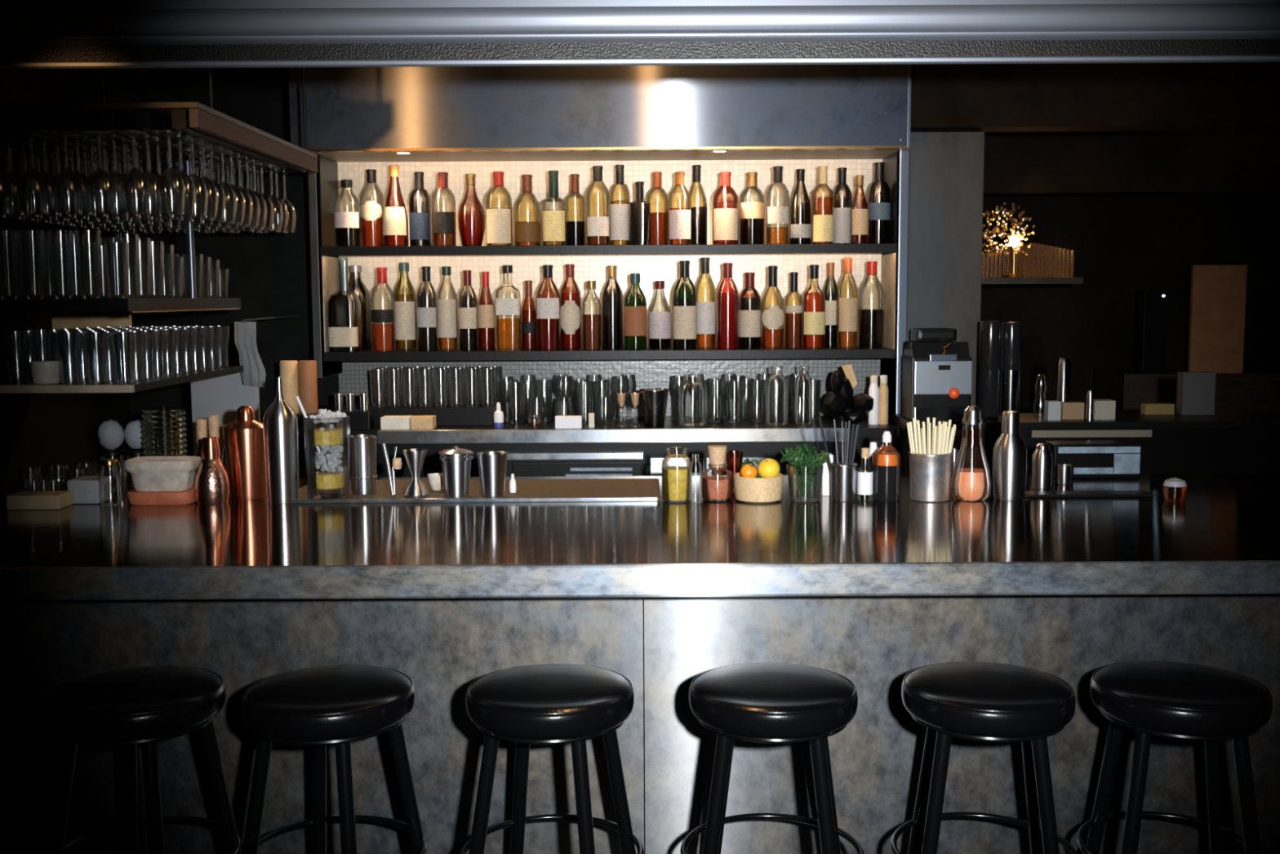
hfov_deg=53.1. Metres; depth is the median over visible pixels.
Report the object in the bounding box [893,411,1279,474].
countertop
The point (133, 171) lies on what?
bowl
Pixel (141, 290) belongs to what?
tumbler
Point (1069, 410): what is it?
box
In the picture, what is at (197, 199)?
bowl
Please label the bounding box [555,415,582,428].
box
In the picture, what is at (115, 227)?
bowl
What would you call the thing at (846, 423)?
straw
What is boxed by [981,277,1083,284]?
shelf
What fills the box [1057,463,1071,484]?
cup
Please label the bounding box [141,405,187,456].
stacked cups
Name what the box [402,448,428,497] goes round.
jigger
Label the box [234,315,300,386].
hanging towel
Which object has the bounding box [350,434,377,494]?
tin
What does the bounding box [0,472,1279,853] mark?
bar counter
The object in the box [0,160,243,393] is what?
glass shelves
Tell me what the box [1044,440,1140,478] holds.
countertop appliance
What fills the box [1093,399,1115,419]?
box
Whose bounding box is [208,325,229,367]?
beer glass
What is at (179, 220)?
bowl
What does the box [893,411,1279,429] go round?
countertop
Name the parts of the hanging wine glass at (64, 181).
stem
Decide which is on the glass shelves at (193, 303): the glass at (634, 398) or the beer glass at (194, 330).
the beer glass at (194, 330)
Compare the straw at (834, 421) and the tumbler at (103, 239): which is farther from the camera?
the straw at (834, 421)
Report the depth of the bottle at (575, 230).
5.20 m
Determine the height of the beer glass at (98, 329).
0.145 m
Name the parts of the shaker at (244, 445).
lid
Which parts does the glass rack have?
rail, hanger rod, hanger rod, rail, hanger rod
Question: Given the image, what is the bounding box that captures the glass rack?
[0,67,317,173]
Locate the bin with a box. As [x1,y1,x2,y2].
[1176,371,1215,414]
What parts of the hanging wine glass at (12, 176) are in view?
stem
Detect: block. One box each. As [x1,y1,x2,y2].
[6,490,73,509]
[67,475,111,503]
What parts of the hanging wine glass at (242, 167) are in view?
stem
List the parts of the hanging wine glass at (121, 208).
stem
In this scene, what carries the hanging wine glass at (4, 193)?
hanging from the glass rack
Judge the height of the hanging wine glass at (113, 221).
0.217 m
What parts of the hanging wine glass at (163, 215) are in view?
stem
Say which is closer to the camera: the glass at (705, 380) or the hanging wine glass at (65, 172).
the hanging wine glass at (65, 172)
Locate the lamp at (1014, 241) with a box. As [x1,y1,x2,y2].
[982,201,1035,277]
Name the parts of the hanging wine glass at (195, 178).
stem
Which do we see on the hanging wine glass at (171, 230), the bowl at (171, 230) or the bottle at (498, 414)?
the bowl at (171, 230)
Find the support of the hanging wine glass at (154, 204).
hanging from the glass rack
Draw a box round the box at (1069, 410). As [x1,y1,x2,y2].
[1060,401,1084,419]
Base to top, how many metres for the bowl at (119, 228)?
0.120 m
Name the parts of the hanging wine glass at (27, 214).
stem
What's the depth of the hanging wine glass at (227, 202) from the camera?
4.16 m
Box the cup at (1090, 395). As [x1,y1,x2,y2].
[1085,390,1093,420]
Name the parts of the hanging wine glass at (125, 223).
stem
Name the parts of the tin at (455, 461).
lid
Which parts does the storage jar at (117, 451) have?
lid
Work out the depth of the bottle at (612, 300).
5.23 m
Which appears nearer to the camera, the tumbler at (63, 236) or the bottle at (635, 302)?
the tumbler at (63, 236)
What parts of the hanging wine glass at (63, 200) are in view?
stem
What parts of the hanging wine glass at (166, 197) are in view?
stem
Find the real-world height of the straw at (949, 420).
0.241 m
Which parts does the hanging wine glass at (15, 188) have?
stem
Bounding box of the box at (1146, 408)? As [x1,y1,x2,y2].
[1140,403,1174,414]
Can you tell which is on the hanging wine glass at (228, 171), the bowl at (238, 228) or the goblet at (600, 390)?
the bowl at (238, 228)
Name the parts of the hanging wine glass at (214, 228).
stem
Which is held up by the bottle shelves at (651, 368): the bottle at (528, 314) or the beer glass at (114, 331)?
the bottle at (528, 314)
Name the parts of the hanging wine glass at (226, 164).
stem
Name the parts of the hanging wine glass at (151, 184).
stem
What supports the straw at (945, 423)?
in the cup at (930, 473)
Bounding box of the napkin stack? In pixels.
[380,415,413,429]
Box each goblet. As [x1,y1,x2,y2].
[498,376,515,421]
[520,374,537,418]
[552,373,568,418]
[557,375,574,415]
[586,373,602,418]
[612,375,629,421]
[619,373,636,418]
[671,374,688,420]
[688,373,704,417]
[721,373,737,417]
[729,374,746,420]
[755,373,773,417]
[787,374,804,420]
[790,373,805,417]
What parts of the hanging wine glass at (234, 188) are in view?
stem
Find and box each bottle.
[195,418,207,473]
[208,414,222,459]
[221,425,227,473]
[262,376,298,503]
[327,257,362,351]
[333,179,361,246]
[348,265,371,350]
[360,168,384,246]
[370,267,395,351]
[382,164,408,246]
[393,262,417,351]
[408,171,431,246]
[416,266,438,351]
[431,172,456,245]
[436,266,457,350]
[457,173,485,245]
[458,270,478,351]
[477,271,495,350]
[485,171,512,245]
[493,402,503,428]
[495,265,520,351]
[514,174,541,245]
[520,280,537,350]
[536,264,560,351]
[542,170,566,245]
[560,264,582,350]
[564,173,586,245]
[581,280,602,350]
[586,165,609,244]
[601,265,623,349]
[609,164,630,244]
[623,273,646,350]
[629,181,650,244]
[646,171,668,244]
[648,280,671,349]
[668,171,691,244]
[672,260,697,350]
[686,164,707,244]
[688,453,702,502]
[695,257,715,349]
[712,171,738,244]
[716,262,738,349]
[738,272,761,348]
[739,172,764,244]
[760,266,784,349]
[765,365,788,425]
[766,165,789,244]
[784,271,802,348]
[788,168,811,244]
[794,364,813,424]
[802,264,825,349]
[811,165,833,244]
[822,262,838,346]
[832,167,852,244]
[837,257,857,349]
[850,175,868,244]
[857,261,884,348]
[857,447,873,501]
[864,441,877,496]
[867,162,890,244]
[868,374,879,424]
[871,431,901,501]
[878,374,888,424]
[951,405,991,501]
[1055,357,1071,401]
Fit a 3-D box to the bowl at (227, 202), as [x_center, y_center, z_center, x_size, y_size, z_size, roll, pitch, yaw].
[-1.368,-0.714,4.166,0.073,0.120,0.073,0,6,0]
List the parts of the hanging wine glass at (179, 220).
stem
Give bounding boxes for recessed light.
[393,151,413,154]
[710,150,728,152]
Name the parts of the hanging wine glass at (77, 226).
stem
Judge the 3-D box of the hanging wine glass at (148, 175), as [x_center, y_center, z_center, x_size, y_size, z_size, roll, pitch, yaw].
[-1.368,-0.701,3.562,0.073,0.217,0.073,0,6,0]
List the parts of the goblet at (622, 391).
stem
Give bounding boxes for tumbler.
[0,230,20,298]
[0,234,8,298]
[0,238,22,298]
[1,241,10,298]
[1,244,24,298]
[7,234,34,298]
[13,241,35,298]
[18,230,45,298]
[24,237,48,298]
[27,244,49,298]
[34,234,60,298]
[35,255,36,298]
[36,260,50,298]
[47,230,73,298]
[52,237,69,296]
[52,241,62,298]
[53,254,74,297]
[60,233,86,298]
[75,229,102,298]
[75,251,96,298]
[76,253,97,298]
[86,260,92,298]
[87,248,94,298]
[87,254,93,298]
[88,240,112,295]
[88,245,114,298]
[94,244,97,283]
[101,237,125,298]
[101,244,120,298]
[101,267,105,298]
[101,275,115,298]
[102,241,128,298]
[113,271,128,298]
[114,233,139,297]
[114,240,136,298]
[114,248,134,298]
[126,237,151,297]
[128,244,146,297]
[128,251,145,298]
[137,262,155,298]
[139,248,158,297]
[140,240,164,297]
[151,244,173,297]
[151,259,168,297]
[158,253,179,297]
[158,259,174,297]
[164,257,183,297]
[168,257,188,297]
[168,262,183,297]
[178,259,196,297]
[182,253,203,297]
[195,256,211,297]
[196,262,206,297]
[203,259,220,297]
[210,268,229,297]
[370,368,386,406]
[374,368,390,404]
[378,366,394,403]
[386,368,401,406]
[390,367,405,404]
[394,366,409,403]
[401,368,417,406]
[405,367,421,404]
[409,366,425,403]
[417,368,432,406]
[421,367,436,404]
[425,366,440,403]
[432,368,448,406]
[436,367,452,404]
[440,366,456,403]
[448,368,463,406]
[452,367,467,404]
[456,366,471,403]
[463,368,479,406]
[468,367,483,404]
[472,366,487,403]
[479,368,494,406]
[484,367,498,404]
[488,366,502,403]
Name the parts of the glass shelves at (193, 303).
edge trim, shelf rod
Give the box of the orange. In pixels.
[740,464,757,477]
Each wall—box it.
[0,68,132,481]
[114,67,889,457]
[980,192,1279,413]
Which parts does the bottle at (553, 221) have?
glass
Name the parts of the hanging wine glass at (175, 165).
stem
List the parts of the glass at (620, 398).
stem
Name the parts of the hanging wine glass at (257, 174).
stem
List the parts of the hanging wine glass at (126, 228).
stem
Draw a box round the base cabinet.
[31,471,195,479]
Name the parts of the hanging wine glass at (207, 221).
stem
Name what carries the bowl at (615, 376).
on the goblet at (615, 376)
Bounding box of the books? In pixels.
[982,242,1074,277]
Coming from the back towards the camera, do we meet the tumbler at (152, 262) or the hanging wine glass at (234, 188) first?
the tumbler at (152, 262)
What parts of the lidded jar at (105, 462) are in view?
lid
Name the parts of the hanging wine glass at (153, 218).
stem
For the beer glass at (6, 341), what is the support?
on the glass shelves at (193, 303)
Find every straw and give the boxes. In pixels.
[818,417,831,471]
[833,419,839,464]
[840,420,844,465]
[844,422,847,465]
[845,420,850,465]
[848,423,854,465]
[851,425,857,464]
[853,424,858,464]
[906,422,912,452]
[909,422,915,453]
[912,417,918,453]
[915,418,919,453]
[916,423,921,453]
[920,427,923,453]
[922,422,926,453]
[926,417,929,453]
[928,422,930,453]
[931,417,935,453]
[933,426,937,453]
[936,421,941,453]
[937,422,942,453]
[940,421,945,453]
[941,422,947,453]
[944,419,951,453]
[946,426,954,453]
[950,424,955,453]
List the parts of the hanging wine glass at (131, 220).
stem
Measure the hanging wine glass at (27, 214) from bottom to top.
0.217 m
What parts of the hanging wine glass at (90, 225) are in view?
stem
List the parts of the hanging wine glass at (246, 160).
stem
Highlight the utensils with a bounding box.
[822,369,873,423]
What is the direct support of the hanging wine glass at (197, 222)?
hanging from the glass rack
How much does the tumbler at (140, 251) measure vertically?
0.152 m
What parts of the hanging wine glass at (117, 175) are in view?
stem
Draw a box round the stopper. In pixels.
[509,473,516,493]
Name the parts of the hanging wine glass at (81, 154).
stem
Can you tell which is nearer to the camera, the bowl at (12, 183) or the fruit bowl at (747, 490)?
the bowl at (12, 183)
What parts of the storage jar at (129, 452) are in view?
glass, lid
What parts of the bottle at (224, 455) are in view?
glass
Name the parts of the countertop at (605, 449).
drawer rail, drawer, drawer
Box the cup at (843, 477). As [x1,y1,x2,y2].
[830,462,857,501]
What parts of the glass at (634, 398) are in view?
stem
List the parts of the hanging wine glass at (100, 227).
stem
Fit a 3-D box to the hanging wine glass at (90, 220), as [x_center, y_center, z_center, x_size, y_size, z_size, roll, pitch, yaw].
[-1.656,-0.735,3.905,0.073,0.217,0.073,0,6,0]
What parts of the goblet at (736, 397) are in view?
stem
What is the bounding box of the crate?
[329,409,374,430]
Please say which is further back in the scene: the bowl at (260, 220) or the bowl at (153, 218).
the bowl at (260, 220)
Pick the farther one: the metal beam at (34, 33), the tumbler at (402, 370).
the tumbler at (402, 370)
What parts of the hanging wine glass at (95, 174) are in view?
stem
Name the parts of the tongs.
arm, arm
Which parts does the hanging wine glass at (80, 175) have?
stem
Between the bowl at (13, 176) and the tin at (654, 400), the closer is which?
the bowl at (13, 176)
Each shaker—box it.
[194,436,230,505]
[222,404,266,499]
[992,410,1026,501]
[1031,443,1052,488]
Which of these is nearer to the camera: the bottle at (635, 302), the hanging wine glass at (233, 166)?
the hanging wine glass at (233, 166)
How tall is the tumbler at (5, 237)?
0.185 m
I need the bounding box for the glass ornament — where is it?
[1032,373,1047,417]
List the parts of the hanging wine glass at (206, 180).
stem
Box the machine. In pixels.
[902,327,972,422]
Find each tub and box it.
[30,360,61,383]
[124,456,201,505]
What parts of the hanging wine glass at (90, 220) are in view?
stem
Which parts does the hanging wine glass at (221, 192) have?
stem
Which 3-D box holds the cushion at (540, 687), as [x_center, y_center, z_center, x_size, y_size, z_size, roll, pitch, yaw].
[-0.201,0.578,2.873,0.362,0.012,0.362,-4,7,-29]
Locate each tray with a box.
[126,486,195,505]
[290,478,661,502]
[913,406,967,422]
[1024,490,1153,497]
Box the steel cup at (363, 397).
[359,393,368,410]
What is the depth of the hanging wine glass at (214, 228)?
4.59 m
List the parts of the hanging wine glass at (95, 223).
stem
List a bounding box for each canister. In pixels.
[977,320,1001,419]
[1000,321,1021,417]
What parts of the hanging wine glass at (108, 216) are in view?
stem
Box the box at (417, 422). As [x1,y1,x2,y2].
[410,415,435,429]
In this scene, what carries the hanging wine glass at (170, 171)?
hanging from the glass rack
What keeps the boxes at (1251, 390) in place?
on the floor
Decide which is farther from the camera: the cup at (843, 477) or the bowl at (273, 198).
the bowl at (273, 198)
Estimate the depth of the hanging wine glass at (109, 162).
4.24 m
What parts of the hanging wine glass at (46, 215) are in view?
stem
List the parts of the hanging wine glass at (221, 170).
stem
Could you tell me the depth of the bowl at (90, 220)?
3.89 m
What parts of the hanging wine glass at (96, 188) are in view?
stem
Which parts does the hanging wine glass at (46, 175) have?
stem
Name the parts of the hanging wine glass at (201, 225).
stem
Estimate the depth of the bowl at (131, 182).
3.64 m
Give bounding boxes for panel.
[191,372,260,456]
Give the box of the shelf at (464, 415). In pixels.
[359,400,502,426]
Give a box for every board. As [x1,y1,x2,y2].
[51,315,132,359]
[1187,265,1247,373]
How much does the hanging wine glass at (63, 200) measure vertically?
0.217 m
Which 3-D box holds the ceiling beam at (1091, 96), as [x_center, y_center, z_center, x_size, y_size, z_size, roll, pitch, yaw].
[2.662,-1.385,4.940,3.261,0.453,0.147,0,6,0]
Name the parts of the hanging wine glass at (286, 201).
stem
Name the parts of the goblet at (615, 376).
stem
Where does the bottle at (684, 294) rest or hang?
on the bottle shelves at (651, 368)
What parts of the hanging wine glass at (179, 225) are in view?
stem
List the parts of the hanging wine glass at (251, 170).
stem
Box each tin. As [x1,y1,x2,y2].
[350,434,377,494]
[438,445,473,497]
[639,387,669,426]
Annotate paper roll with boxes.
[279,360,299,413]
[297,360,318,413]
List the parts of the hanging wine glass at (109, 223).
stem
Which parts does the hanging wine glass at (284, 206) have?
stem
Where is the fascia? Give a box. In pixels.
[288,64,911,162]
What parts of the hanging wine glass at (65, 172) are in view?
stem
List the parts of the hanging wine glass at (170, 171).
stem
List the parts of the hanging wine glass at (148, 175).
stem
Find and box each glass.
[0,131,12,213]
[0,134,26,215]
[0,139,7,217]
[0,142,22,219]
[2,331,28,380]
[9,146,35,221]
[11,138,40,217]
[16,330,41,378]
[17,130,48,213]
[17,466,44,491]
[23,149,48,222]
[26,142,53,219]
[28,331,54,360]
[28,480,39,490]
[29,329,53,352]
[31,134,61,215]
[37,152,62,224]
[37,480,48,490]
[40,146,67,221]
[41,328,66,342]
[41,330,66,377]
[45,138,73,217]
[45,463,71,490]
[47,480,59,490]
[49,155,75,226]
[51,130,82,213]
[53,149,79,222]
[53,328,77,370]
[54,329,79,376]
[54,330,80,379]
[55,332,82,383]
[59,142,88,219]
[62,158,84,227]
[64,466,89,490]
[65,134,94,215]
[65,328,88,372]
[66,328,90,374]
[67,152,93,224]
[67,330,92,377]
[68,331,94,382]
[73,145,100,221]
[73,161,95,228]
[74,461,99,478]
[76,327,98,370]
[77,328,101,373]
[79,329,103,376]
[80,137,107,217]
[80,155,102,226]
[80,330,106,379]
[83,332,109,383]
[84,130,115,213]
[85,164,107,230]
[86,149,110,222]
[88,327,111,372]
[90,328,114,374]
[92,158,115,226]
[93,142,119,218]
[93,329,117,377]
[95,331,120,382]
[97,166,118,231]
[98,151,120,224]
[102,133,130,215]
[102,328,124,373]
[103,160,124,228]
[104,329,128,376]
[106,145,128,220]
[106,330,132,379]
[107,168,128,232]
[107,465,128,490]
[109,155,133,225]
[110,332,136,383]
[112,327,135,368]
[113,164,133,230]
[114,137,138,217]
[115,328,138,374]
[117,148,142,222]
[117,171,136,233]
[118,329,142,377]
[120,129,150,213]
[121,158,145,226]
[121,331,147,381]
[124,166,143,231]
[125,142,151,218]
[127,471,133,490]
[129,151,151,223]
[129,328,153,376]
[132,160,154,228]
[133,330,158,379]
[135,133,163,214]
[135,168,155,232]
[136,327,158,368]
[138,145,164,220]
[139,155,162,225]
[139,328,163,374]
[142,164,161,230]
[142,325,163,367]
[143,171,162,233]
[144,329,168,377]
[146,326,167,370]
[148,137,172,217]
[150,328,173,373]
[151,148,172,222]
[151,158,171,226]
[151,166,170,231]
[154,328,177,376]
[155,129,185,213]
[155,326,176,368]
[157,151,181,223]
[159,141,183,218]
[160,160,181,228]
[160,168,179,232]
[160,327,182,371]
[164,325,185,362]
[164,328,187,374]
[168,133,195,214]
[168,326,191,370]
[169,171,186,233]
[170,163,183,229]
[171,145,193,220]
[173,328,196,373]
[177,166,199,231]
[177,326,199,368]
[178,148,203,222]
[182,137,208,217]
[182,327,205,371]
[186,325,207,367]
[191,151,213,223]
[191,160,209,228]
[191,326,213,369]
[192,168,208,231]
[194,141,218,218]
[197,155,221,225]
[197,163,218,229]
[198,171,215,233]
[199,145,226,220]
[200,325,222,368]
[207,165,226,231]
[208,157,231,226]
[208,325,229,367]
[211,148,236,222]
[213,168,234,231]
[217,160,239,227]
[220,151,244,223]
[222,163,245,229]
[222,170,240,233]
[227,154,253,225]
[233,165,253,231]
[236,157,260,226]
[243,160,266,227]
[243,168,262,231]
[250,163,274,229]
[250,170,268,233]
[261,165,283,230]
[266,168,288,231]
[275,170,296,232]
[502,379,517,418]
[507,382,523,423]
[520,380,535,421]
[527,396,546,422]
[536,380,551,421]
[537,378,552,418]
[555,396,573,416]
[572,378,586,418]
[575,380,591,421]
[577,382,593,423]
[594,380,609,421]
[596,396,614,422]
[604,378,619,418]
[615,391,627,426]
[628,391,640,426]
[671,377,685,417]
[692,379,707,420]
[703,450,718,475]
[706,377,721,417]
[706,395,724,422]
[709,379,724,420]
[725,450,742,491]
[726,381,742,422]
[738,377,754,417]
[747,395,765,422]
[749,379,764,420]
[768,379,783,420]
[774,377,789,417]
[790,395,808,422]
[805,378,821,419]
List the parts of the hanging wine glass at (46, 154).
stem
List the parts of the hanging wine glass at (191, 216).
stem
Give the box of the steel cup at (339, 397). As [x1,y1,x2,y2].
[334,393,343,411]
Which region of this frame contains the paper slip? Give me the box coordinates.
[841,364,857,387]
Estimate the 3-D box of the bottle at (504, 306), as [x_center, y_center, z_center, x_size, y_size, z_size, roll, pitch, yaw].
[-0.535,-0.483,5.195,0.100,0.344,0.099,0,6,-1]
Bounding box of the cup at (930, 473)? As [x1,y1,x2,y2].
[908,448,952,502]
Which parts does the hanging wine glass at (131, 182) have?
stem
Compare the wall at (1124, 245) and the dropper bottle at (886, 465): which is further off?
the wall at (1124, 245)
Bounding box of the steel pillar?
[890,132,984,406]
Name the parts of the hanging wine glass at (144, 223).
stem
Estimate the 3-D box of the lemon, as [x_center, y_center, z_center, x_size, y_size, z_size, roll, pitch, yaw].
[0.394,0.129,3.917,0.069,0.065,0.068,2,6,19]
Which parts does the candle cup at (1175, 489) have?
lid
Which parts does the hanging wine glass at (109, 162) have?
stem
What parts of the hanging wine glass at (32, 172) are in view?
stem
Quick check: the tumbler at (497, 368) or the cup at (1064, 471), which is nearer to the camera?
the cup at (1064, 471)
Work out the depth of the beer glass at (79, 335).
3.67 m
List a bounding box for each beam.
[0,0,1279,68]
[911,62,1279,132]
[983,130,1279,194]
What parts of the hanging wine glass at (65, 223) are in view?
stem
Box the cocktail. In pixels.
[295,395,350,499]
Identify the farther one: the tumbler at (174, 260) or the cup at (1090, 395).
the cup at (1090, 395)
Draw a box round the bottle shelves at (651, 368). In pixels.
[307,149,910,424]
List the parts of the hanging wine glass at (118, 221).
stem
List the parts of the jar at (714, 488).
glass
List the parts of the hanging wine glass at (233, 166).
stem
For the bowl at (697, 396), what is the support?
on the goblet at (697, 396)
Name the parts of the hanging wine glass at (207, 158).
stem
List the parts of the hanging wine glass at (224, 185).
stem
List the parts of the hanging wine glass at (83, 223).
stem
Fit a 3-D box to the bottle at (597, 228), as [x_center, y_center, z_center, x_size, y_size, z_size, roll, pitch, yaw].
[-0.169,-0.889,5.154,0.095,0.317,0.096,0,6,0]
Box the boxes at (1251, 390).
[1093,368,1279,413]
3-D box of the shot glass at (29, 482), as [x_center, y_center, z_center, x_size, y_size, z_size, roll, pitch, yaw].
[-1.901,0.197,4.020,0.033,0.055,0.033,0,6,0]
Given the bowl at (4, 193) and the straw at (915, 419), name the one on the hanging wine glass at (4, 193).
the bowl at (4, 193)
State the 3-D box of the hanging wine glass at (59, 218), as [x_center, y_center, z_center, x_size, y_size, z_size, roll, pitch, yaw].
[-1.750,-0.734,3.905,0.073,0.217,0.073,0,6,0]
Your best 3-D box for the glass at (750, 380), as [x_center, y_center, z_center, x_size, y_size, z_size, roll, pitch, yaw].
[0.487,-0.113,5.316,0.063,0.165,0.063,0,6,0]
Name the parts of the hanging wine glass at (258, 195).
stem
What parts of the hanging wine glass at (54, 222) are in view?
stem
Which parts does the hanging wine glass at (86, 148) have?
stem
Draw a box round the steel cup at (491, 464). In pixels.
[475,451,507,497]
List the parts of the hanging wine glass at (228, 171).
stem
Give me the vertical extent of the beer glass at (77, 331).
0.145 m
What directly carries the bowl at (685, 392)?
on the goblet at (685, 392)
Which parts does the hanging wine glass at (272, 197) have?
stem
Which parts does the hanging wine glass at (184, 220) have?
stem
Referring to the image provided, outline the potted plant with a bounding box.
[779,442,828,502]
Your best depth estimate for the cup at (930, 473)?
3.85 m
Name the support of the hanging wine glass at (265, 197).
hanging from the glass rack
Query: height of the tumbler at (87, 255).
0.145 m
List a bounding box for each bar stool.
[44,665,241,853]
[241,664,426,853]
[460,663,644,853]
[680,662,864,853]
[890,661,1078,853]
[1075,660,1272,853]
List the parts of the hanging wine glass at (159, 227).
stem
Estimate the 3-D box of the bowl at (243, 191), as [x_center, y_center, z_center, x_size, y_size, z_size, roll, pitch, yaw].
[-1.273,-0.706,4.081,0.073,0.120,0.073,0,6,0]
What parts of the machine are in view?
hopper lid, plate, brass spout, red knob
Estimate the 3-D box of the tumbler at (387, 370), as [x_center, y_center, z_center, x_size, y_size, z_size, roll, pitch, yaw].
[-0.992,-0.158,5.170,0.061,0.150,0.061,0,6,0]
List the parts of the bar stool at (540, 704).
leg, leg, leg, leg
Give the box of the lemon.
[757,457,780,477]
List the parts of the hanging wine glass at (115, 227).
stem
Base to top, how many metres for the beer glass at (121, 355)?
0.145 m
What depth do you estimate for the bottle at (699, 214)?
5.30 m
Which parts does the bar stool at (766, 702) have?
leg, leg, leg, leg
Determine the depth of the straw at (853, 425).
3.89 m
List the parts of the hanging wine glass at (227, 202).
stem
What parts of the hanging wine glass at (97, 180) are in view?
stem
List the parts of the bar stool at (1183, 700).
leg, leg, leg, leg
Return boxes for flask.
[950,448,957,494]
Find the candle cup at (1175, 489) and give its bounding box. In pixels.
[1163,477,1186,502]
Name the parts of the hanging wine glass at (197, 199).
stem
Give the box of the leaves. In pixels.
[741,457,760,466]
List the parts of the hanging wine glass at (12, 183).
stem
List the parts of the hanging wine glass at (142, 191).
stem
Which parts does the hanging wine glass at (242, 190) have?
stem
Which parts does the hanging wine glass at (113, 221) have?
stem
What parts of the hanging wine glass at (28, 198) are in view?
stem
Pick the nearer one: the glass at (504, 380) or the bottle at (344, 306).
the bottle at (344, 306)
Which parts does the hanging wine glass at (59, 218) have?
stem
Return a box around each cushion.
[48,665,221,715]
[245,664,410,714]
[469,663,631,712]
[692,662,854,711]
[905,661,1071,710]
[1093,660,1268,709]
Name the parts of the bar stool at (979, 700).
leg, leg, leg, leg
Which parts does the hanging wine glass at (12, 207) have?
stem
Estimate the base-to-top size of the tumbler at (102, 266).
0.165 m
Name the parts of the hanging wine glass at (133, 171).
stem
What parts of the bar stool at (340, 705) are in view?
leg, leg, leg, leg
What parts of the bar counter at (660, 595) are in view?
panel, panel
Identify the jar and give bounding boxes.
[97,448,125,484]
[98,458,122,506]
[124,448,144,484]
[528,414,540,427]
[662,446,691,502]
[678,374,706,426]
[702,444,733,501]
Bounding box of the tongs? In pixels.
[382,443,401,494]
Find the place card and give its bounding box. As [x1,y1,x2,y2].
[588,413,594,427]
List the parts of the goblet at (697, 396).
stem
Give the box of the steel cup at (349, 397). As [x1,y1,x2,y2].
[345,393,355,411]
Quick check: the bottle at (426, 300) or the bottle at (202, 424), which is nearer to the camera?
the bottle at (202, 424)
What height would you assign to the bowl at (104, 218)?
0.120 m
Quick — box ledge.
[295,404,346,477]
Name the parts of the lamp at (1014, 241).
bulb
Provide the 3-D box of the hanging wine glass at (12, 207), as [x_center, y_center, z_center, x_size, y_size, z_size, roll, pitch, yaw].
[-1.844,-0.725,3.819,0.073,0.217,0.073,0,6,0]
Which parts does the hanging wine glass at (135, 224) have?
stem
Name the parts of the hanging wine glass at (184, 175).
stem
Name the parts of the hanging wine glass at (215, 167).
stem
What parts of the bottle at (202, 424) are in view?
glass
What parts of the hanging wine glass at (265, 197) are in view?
stem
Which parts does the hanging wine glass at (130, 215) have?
stem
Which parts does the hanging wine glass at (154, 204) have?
stem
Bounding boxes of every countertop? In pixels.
[0,472,1279,567]
[335,415,900,477]
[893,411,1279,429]
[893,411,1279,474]
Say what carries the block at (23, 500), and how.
on the bar counter at (660, 595)
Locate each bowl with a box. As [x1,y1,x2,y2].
[0,170,12,213]
[0,171,26,215]
[0,179,7,217]
[0,179,22,219]
[10,182,35,221]
[12,174,40,217]
[18,168,48,213]
[25,185,48,222]
[26,177,53,219]
[31,171,61,215]
[38,187,62,224]
[41,183,67,221]
[47,173,73,217]
[51,195,75,226]
[53,168,82,213]
[53,184,79,222]
[60,177,88,219]
[62,209,84,227]
[65,171,94,215]
[70,186,93,224]
[73,181,100,221]
[73,201,95,228]
[80,188,102,226]
[81,174,107,217]
[86,168,115,213]
[86,182,110,222]
[86,197,107,230]
[93,177,119,218]
[93,191,115,226]
[97,218,118,231]
[98,191,120,224]
[102,170,130,215]
[103,192,124,228]
[106,179,128,220]
[108,220,128,232]
[110,188,133,225]
[113,218,133,230]
[115,173,138,217]
[117,222,136,233]
[118,183,142,222]
[121,167,150,213]
[122,195,145,226]
[124,196,143,231]
[128,177,151,218]
[129,190,151,223]
[132,197,154,228]
[135,170,163,214]
[135,211,155,232]
[140,179,164,220]
[142,191,162,225]
[142,197,161,230]
[143,205,162,233]
[148,173,172,217]
[151,187,172,222]
[151,194,171,226]
[151,201,170,231]
[156,167,185,213]
[157,190,181,223]
[160,202,179,232]
[161,176,183,218]
[161,193,181,228]
[168,170,195,214]
[169,216,186,233]
[170,201,175,229]
[171,180,193,220]
[177,209,199,231]
[178,183,203,222]
[183,173,208,217]
[192,186,213,223]
[194,176,218,218]
[196,195,209,228]
[196,198,208,231]
[197,197,218,229]
[198,188,221,225]
[198,200,215,233]
[200,178,226,220]
[207,200,226,231]
[208,192,231,226]
[211,182,236,222]
[213,218,234,231]
[217,193,239,227]
[220,184,244,223]
[222,226,240,233]
[225,195,245,229]
[228,186,253,225]
[233,196,253,231]
[236,188,260,226]
[244,191,266,227]
[244,199,262,231]
[250,200,268,233]
[252,192,274,229]
[261,195,283,230]
[266,196,288,231]
[275,198,296,232]
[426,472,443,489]
[498,376,515,402]
[520,374,536,400]
[552,373,568,400]
[557,375,574,402]
[586,373,602,399]
[612,375,629,396]
[615,391,627,408]
[619,373,636,399]
[628,391,640,408]
[671,374,688,401]
[688,373,704,399]
[721,373,737,399]
[729,374,746,401]
[733,471,783,503]
[755,373,773,399]
[787,374,804,399]
[790,373,805,399]
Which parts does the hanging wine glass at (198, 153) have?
stem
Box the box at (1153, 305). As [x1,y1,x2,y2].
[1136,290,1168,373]

